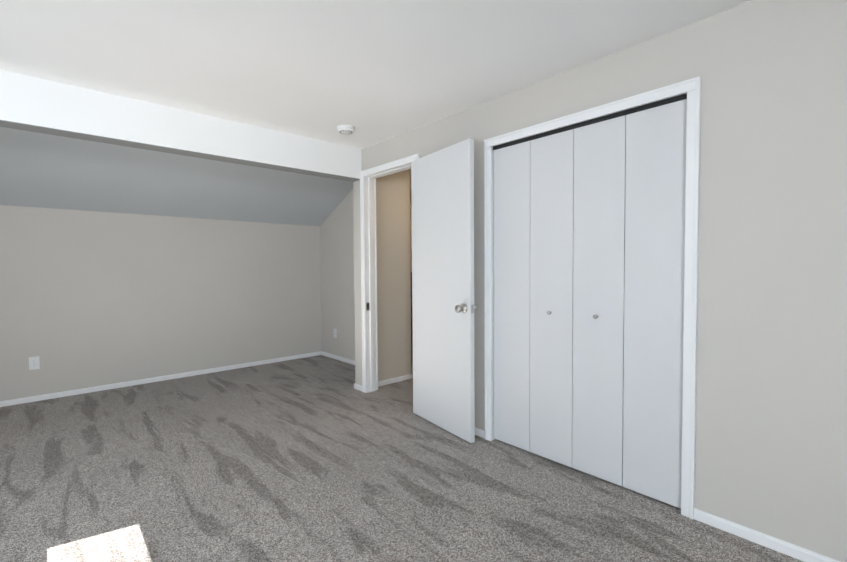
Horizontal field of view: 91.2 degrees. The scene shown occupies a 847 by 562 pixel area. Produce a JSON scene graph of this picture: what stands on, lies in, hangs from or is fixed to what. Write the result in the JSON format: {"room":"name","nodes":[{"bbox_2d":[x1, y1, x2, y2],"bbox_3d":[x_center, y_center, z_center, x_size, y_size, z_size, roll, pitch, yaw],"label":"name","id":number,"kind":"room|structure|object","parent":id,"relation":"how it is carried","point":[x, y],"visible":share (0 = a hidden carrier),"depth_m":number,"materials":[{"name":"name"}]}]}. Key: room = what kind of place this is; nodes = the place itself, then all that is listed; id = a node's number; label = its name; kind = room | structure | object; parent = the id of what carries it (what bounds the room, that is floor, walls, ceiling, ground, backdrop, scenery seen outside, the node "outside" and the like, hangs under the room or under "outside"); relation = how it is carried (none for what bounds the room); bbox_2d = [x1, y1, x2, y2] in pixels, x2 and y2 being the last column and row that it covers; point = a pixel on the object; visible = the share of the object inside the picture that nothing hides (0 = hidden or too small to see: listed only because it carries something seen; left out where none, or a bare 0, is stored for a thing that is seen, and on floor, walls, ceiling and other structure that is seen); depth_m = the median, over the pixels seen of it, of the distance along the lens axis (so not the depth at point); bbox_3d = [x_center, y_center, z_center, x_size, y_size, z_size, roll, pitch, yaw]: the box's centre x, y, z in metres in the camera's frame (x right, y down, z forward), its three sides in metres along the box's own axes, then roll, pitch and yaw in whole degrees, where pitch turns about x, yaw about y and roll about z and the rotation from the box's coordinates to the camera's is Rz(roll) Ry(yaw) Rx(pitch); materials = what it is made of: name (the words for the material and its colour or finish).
{"room":"empty bedroom","nodes":[
{"label":"empty bedroom","id":0,"kind":"room"},
{"bbox_2d":[0,205,321,400],"bbox_3d":[-3.036,0.162,4.195,4.550,1.799,0.110,-2,3,-42],"label":"wall","id":1,"kind":"structure","parent":0,"point":[91,298],"depth_m":4.26,"materials":[{"name":"beige paint"}]},
{"bbox_2d":[29,356,39,369],"bbox_3d":[-3.491,0.737,3.718,0.070,0.115,0.007,-2,3,-42],"label":"electrical outlet","id":2,"kind":"object","parent":1,"relation":"attached to","point":[34,363],"visible":1,"depth_m":3.72,"materials":[{"name":"plastic"}]},
{"bbox_2d":[0,351,320,406],"bbox_3d":[-2.979,1.038,4.189,4.320,0.048,0.012,-2,3,-42],"label":"baseboard","id":3,"kind":"structure","parent":1,"relation":"attached to","point":[167,377],"depth_m":4.26,"materials":[{"name":"white paint"}]},
{"bbox_2d":[0,127,352,225],"bbox_3d":[-2.627,-0.977,3.699,4.350,0.646,1.170,-2,3,-42],"label":"ceiling","id":4,"kind":"structure","parent":0,"point":[40,170],"depth_m":3.87,"materials":[{"name":"paint"}]},
{"bbox_2d":[320,189,354,360],"bbox_3d":[-0.798,-0.124,5.031,0.100,2.285,1.656,-2,3,-42],"label":"wall","id":5,"kind":"structure","parent":0,"point":[337,265],"depth_m":5.27,"materials":[{"name":"beige paint"}]},
{"bbox_2d":[321,351,354,364],"bbox_3d":[-0.820,0.996,5.018,0.012,0.048,1.620,-2,3,-42],"label":"baseboard","id":6,"kind":"structure","parent":5,"relation":"attached to","point":[336,357],"depth_m":5.30,"materials":[{"name":"white paint"}]},
{"bbox_2d":[0,0,751,189],"bbox_3d":[-0.232,-1.217,1.912,5.700,0.100,7.386,-2,3,-42],"label":"ceiling","id":7,"kind":"structure","parent":0,"point":[372,72],"depth_m":2.10,"materials":[{"name":"white paint"}]},
{"bbox_2d":[0,70,361,181],"bbox_3d":[-2.041,-1.040,2.654,3.814,0.278,0.148,-2,3,-42],"label":"beam","id":8,"kind":"structure","parent":7,"relation":"attached to","point":[34,104],"depth_m":2.79,"materials":[{"name":"white paint"}]},
{"bbox_2d":[337,125,353,134],"bbox_3d":[-0.612,-1.189,3.267,0.134,0.041,0.134,-2,3,-42],"label":"smoke detector","id":9,"kind":"object","parent":7,"relation":"attached to","point":[345,129],"visible":1,"depth_m":3.23,"materials":[{"name":"plastic"}]},
{"bbox_2d":[376,169,410,380],"bbox_3d":[-0.365,-0.100,4.239,0.526,2.285,0.100,-2,3,-42],"label":"wall","id":10,"kind":"structure","parent":0,"point":[393,270],"depth_m":4.23,"materials":[{"name":"paint"}]},
{"bbox_2d":[378,374,411,386],"bbox_3d":[-0.326,1.019,4.229,0.510,0.048,0.012,-2,3,-42],"label":"baseboard","id":11,"kind":"structure","parent":10,"relation":"attached to","point":[395,379],"depth_m":4.25,"materials":[{"name":"white paint"}]},
{"bbox_2d":[0,355,803,561],"bbox_3d":[-0.216,1.157,1.991,5.700,0.080,7.386,-2,3,-42],"label":"floor","id":12,"kind":"structure","parent":0,"point":[319,458],"depth_m":2.22,"materials":[{"name":"grey carpet"}]},
{"bbox_2d":[411,272,412,364],"bbox_3d":[-0.407,0.425,5.392,0.185,1.160,1.500,-2,3,-42],"label":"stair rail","id":13,"kind":"object","parent":12,"relation":"on","point":[411,326],"visible":0.02,"depth_m":5.18,"materials":[{"name":"brown wood"}]},
{"bbox_2d":[410,190,411,271],"bbox_3d":[0.426,-0.144,5.395,0.100,2.285,3.166,-2,3,-42],"label":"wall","id":14,"kind":"structure","parent":0,"point":[411,228],"depth_m":5.95,"materials":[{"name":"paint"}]},
{"bbox_2d":[353,0,846,561],"bbox_3d":[1.194,-0.038,2.055,0.110,2.285,5.430,-2,3,-42],"label":"wall","id":15,"kind":"structure","parent":0,"point":[771,392],"depth_m":1.74,"materials":[{"name":"beige paint"}]},
{"bbox_2d":[354,383,361,389],"bbox_3d":[-0.478,1.020,4.222,0.518,0.048,0.042,-2,3,-42],"label":"baseboard","id":16,"kind":"structure","parent":15,"relation":"attached to","point":[356,386],"depth_m":4.01,"materials":[{"name":"white paint"}]},
{"bbox_2d":[360,154,419,392],"bbox_3d":[-0.257,0.023,3.652,0.154,2.077,0.814,-2,3,-42],"label":"door frame","id":17,"kind":"structure","parent":15,"relation":"attached to","point":[368,224],"depth_m":3.90,"materials":[{"name":"white paint"}]},
{"bbox_2d":[411,138,477,442],"bbox_3d":[0.102,0.068,3.001,0.201,2.002,0.708,-2,3,-42],"label":"door","id":18,"kind":"structure","parent":15,"relation":"in","point":[444,307],"depth_m":2.94,"materials":[{"name":"white paint"}]},
{"bbox_2d":[475,427,483,437],"bbox_3d":[0.204,1.053,3.097,0.012,0.048,0.668,-2,3,-42],"label":"baseboard","id":19,"kind":"structure","parent":15,"relation":"attached to","point":[478,432],"depth_m":2.88,"materials":[{"name":"white paint"}]},
{"bbox_2d":[493,93,686,507],"bbox_3d":[0.859,0.100,2.378,0.063,1.968,1.139,-2,3,-42],"label":"bifold closet door","id":20,"kind":"structure","parent":15,"relation":"in","point":[589,237],"depth_m":2.27,"materials":[{"name":"white paint"}]},
{"bbox_2d":[484,76,700,519],"bbox_3d":[0.876,0.081,2.393,0.132,2.029,1.239,-2,3,-42],"label":"trim","id":21,"kind":"structure","parent":15,"relation":"attached to","point":[691,88],"depth_m":1.94,"materials":[{"name":"white paint"}]},
{"bbox_2d":[694,508,839,561],"bbox_3d":[2.124,1.111,0.989,0.012,0.048,2.557,-2,3,-42],"label":"baseboard","id":22,"kind":"structure","parent":15,"relation":"attached to","point":[778,545],"depth_m":1.75,"materials":[{"name":"white paint"}]}
]}

